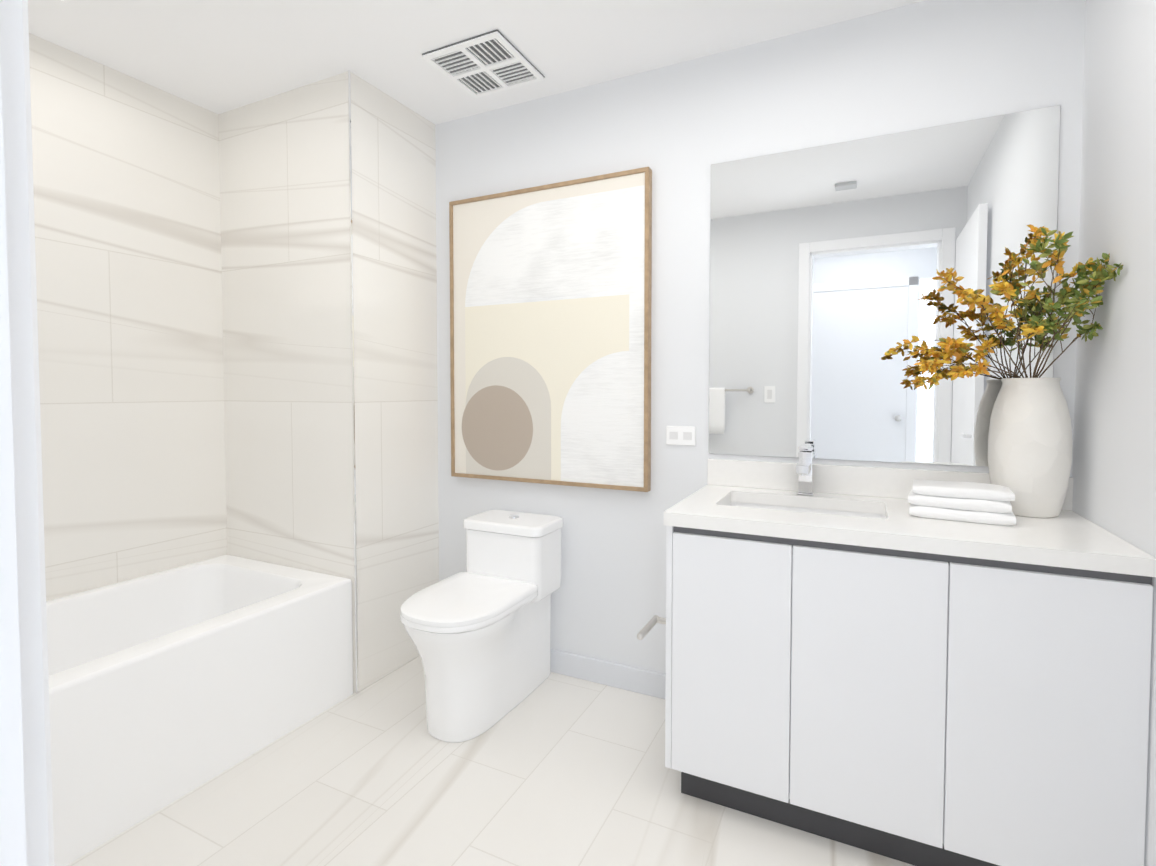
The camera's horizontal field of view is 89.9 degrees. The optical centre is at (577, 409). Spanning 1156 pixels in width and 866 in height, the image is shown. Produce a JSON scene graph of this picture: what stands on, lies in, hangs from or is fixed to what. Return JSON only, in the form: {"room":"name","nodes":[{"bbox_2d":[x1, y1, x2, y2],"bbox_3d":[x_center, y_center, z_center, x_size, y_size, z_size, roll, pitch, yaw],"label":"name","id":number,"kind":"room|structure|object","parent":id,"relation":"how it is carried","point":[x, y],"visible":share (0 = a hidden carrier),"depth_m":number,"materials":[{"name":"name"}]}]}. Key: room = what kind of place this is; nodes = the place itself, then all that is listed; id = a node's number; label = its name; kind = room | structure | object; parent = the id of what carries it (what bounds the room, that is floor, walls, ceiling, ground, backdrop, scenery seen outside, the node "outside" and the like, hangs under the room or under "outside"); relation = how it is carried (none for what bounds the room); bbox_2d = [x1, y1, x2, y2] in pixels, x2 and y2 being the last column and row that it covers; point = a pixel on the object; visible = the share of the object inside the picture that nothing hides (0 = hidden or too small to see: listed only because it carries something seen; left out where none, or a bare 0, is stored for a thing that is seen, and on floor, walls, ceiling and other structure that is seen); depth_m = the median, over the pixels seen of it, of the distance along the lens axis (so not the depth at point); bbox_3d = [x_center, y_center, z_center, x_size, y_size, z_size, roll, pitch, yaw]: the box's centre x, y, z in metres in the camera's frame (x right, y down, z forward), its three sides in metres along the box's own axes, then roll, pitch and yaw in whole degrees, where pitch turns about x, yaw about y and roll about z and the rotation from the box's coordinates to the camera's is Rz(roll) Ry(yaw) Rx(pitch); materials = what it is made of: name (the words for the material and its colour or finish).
{"room":"bathroom","nodes":[
{"label":"bathroom","id":0,"kind":"room"},
{"bbox_2d":[29,33,226,600],"bbox_3d":[-2.087,-0.076,1.962,0.120,2.520,1.720,1,2,26],"label":"tiled wall","id":1,"kind":"structure","parent":0,"point":[126,188],"depth_m":2.34,"materials":[{"name":"tile"}]},
{"bbox_2d":[28,0,924,124],"bbox_3d":[-0.136,-1.345,0.696,4.700,0.100,3.490,1,2,26],"label":"ceiling","id":2,"kind":"structure","parent":0,"point":[218,56],"depth_m":2.08,"materials":[{"name":"white paint"}]},
{"bbox_2d":[422,30,544,97],"bbox_3d":[-0.363,-1.338,2.264,0.340,0.014,0.340,1,2,26],"label":"ceiling vent","id":3,"kind":"object","parent":2,"relation":"in","point":[489,63],"visible":1,"depth_m":2.24,"materials":[{"name":"white plastic"}]},
{"bbox_2d":[66,656,913,865],"bbox_3d":[-0.136,1.274,0.783,4.700,0.100,3.490,1,2,26],"label":"floor","id":4,"kind":"structure","parent":0,"point":[554,769],"depth_m":1.75,"materials":[{"name":"tile"}]},
{"bbox_2d":[46,555,352,865],"bbox_3d":[-1.638,0.949,1.843,0.815,0.480,1.594,1,2,26],"label":"bathtub","id":5,"kind":"object","parent":4,"relation":"on","point":[167,687],"visible":0.94,"depth_m":1.93,"materials":[{"name":"white ceramic"}]},
{"bbox_2d":[218,71,438,692],"bbox_3d":[-1.198,-0.105,2.840,0.950,2.520,0.640,1,2,26],"label":"wall pier","id":6,"kind":"object","parent":4,"relation":"on","point":[285,240],"visible":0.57,"depth_m":2.52,"materials":[{"name":"tile"}]},
{"bbox_2d":[348,70,357,693],"bbox_3d":[-0.910,-0.088,2.342,0.006,2.520,0.006,1,2,26],"label":"trim","id":7,"kind":"structure","parent":6,"relation":"attached to","point":[352,336],"depth_m":2.34,"materials":[{"name":"silver metal"}]},
{"bbox_2d":[400,510,562,742],"bbox_3d":[-0.379,0.819,2.280,0.386,0.710,0.709,1,2,26],"label":"toilet","id":8,"kind":"object","parent":4,"relation":"on","point":[479,631],"visible":1,"depth_m":2.18,"materials":[{"name":"white ceramic"}]},
{"bbox_2d":[637,458,1155,865],"bbox_3d":[0.834,0.699,1.736,1.162,0.986,0.648,1,2,26],"label":"bathroom vanity","id":9,"kind":"object","parent":4,"relation":"on","point":[860,657],"visible":1,"depth_m":1.49,"materials":[{"name":"white paint"}]},
{"bbox_2d":[796,443,813,495],"bbox_3d":[0.771,0.209,1.971,0.054,0.176,0.172,1,2,26],"label":"faucet","id":10,"kind":"object","parent":9,"relation":"on","point":[804,468],"visible":0.98,"depth_m":2.00,"materials":[{"name":"silver metal"}]},
{"bbox_2d":[909,503,1015,524],"bbox_3d":[1.093,0.292,1.657,0.245,0.032,0.160,1,2,32],"label":"towel","id":11,"kind":"object","parent":9,"relation":"on","point":[965,515],"visible":0.69,"depth_m":1.59,"materials":[{"name":"white fabric"}]},
{"bbox_2d":[908,489,1011,512],"bbox_3d":[1.091,0.260,1.662,0.240,0.031,0.156,1,2,34],"label":"towel","id":12,"kind":"object","parent":11,"relation":"on","point":[966,504],"visible":0.71,"depth_m":1.60,"materials":[{"name":"white fabric"}]},
{"bbox_2d":[913,479,1014,500],"bbox_3d":[1.099,0.230,1.663,0.236,0.030,0.152,1,2,31],"label":"towel","id":13,"kind":"object","parent":12,"relation":"on","point":[976,490],"visible":1,"depth_m":1.62,"materials":[{"name":"white fabric"}]},
{"bbox_2d":[884,224,1122,517],"bbox_3d":[1.172,-0.121,1.674,0.505,0.855,0.371,1,2,26],"label":"vase","id":14,"kind":"object","parent":9,"relation":"on","point":[1030,441],"visible":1,"depth_m":1.63,"materials":[{"name":"white ceramic"}]},
{"bbox_2d":[435,0,1085,673],"bbox_3d":[0.490,-0.087,2.308,2.550,2.520,0.120,1,2,26],"label":"wall","id":15,"kind":"structure","parent":0,"point":[681,128],"depth_m":2.26,"materials":[{"name":"white paint"}]},
{"bbox_2d":[449,167,651,491],"bbox_3d":[-0.153,-0.319,2.522,0.978,1.285,0.040,1,2,26],"label":"painting","id":16,"kind":"object","parent":15,"relation":"attached to","point":[550,332],"visible":1,"depth_m":2.48,"materials":[{"name":"beige paper"}]},
{"bbox_2d":[551,649,665,698],"bbox_3d":[0.406,1.123,2.313,2.430,0.100,0.016,1,2,26],"label":"baseboard","id":17,"kind":"structure","parent":15,"relation":"attached to","point":[634,679],"depth_m":2.43,"materials":[{"name":"white paint"}]},
{"bbox_2d":[666,426,695,445],"bbox_3d":[0.405,0.104,2.283,0.118,0.075,0.008,1,2,26],"label":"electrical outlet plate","id":18,"kind":"object","parent":15,"relation":"attached to","point":[680,435],"visible":1,"depth_m":2.28,"materials":[{"name":"white plastic"}]},
{"bbox_2d":[709,105,1059,466],"bbox_3d":[0.979,-0.373,1.989,1.050,1.100,0.005,1,2,26],"label":"mirror","id":19,"kind":"object","parent":15,"relation":"attached to","point":[826,261],"visible":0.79,"depth_m":1.97,"materials":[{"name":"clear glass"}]},
{"bbox_2d":[1072,0,1155,865],"bbox_3d":[1.118,-0.038,0.824,0.120,2.520,2.240,1,2,26],"label":"wall","id":20,"kind":"structure","parent":0,"point":[1114,465],"depth_m":1.45,"materials":[{"name":"white paint"}]},
{"bbox_3d":[0.080,-1.111,-0.019,0.780,0.320,0.120,1,2,26],"label":"wall","id":21,"kind":"structure","parent":0,"visible":0},
{"bbox_2d":[0,0,53,865],"bbox_3d":[0.083,0.113,0.029,0.920,2.270,0.136,1,2,26],"label":"door frame","id":22,"kind":"structure","parent":21,"relation":"attached to","point":[26,823],"depth_m":0.25,"materials":[{"name":"white paint"}]}
]}

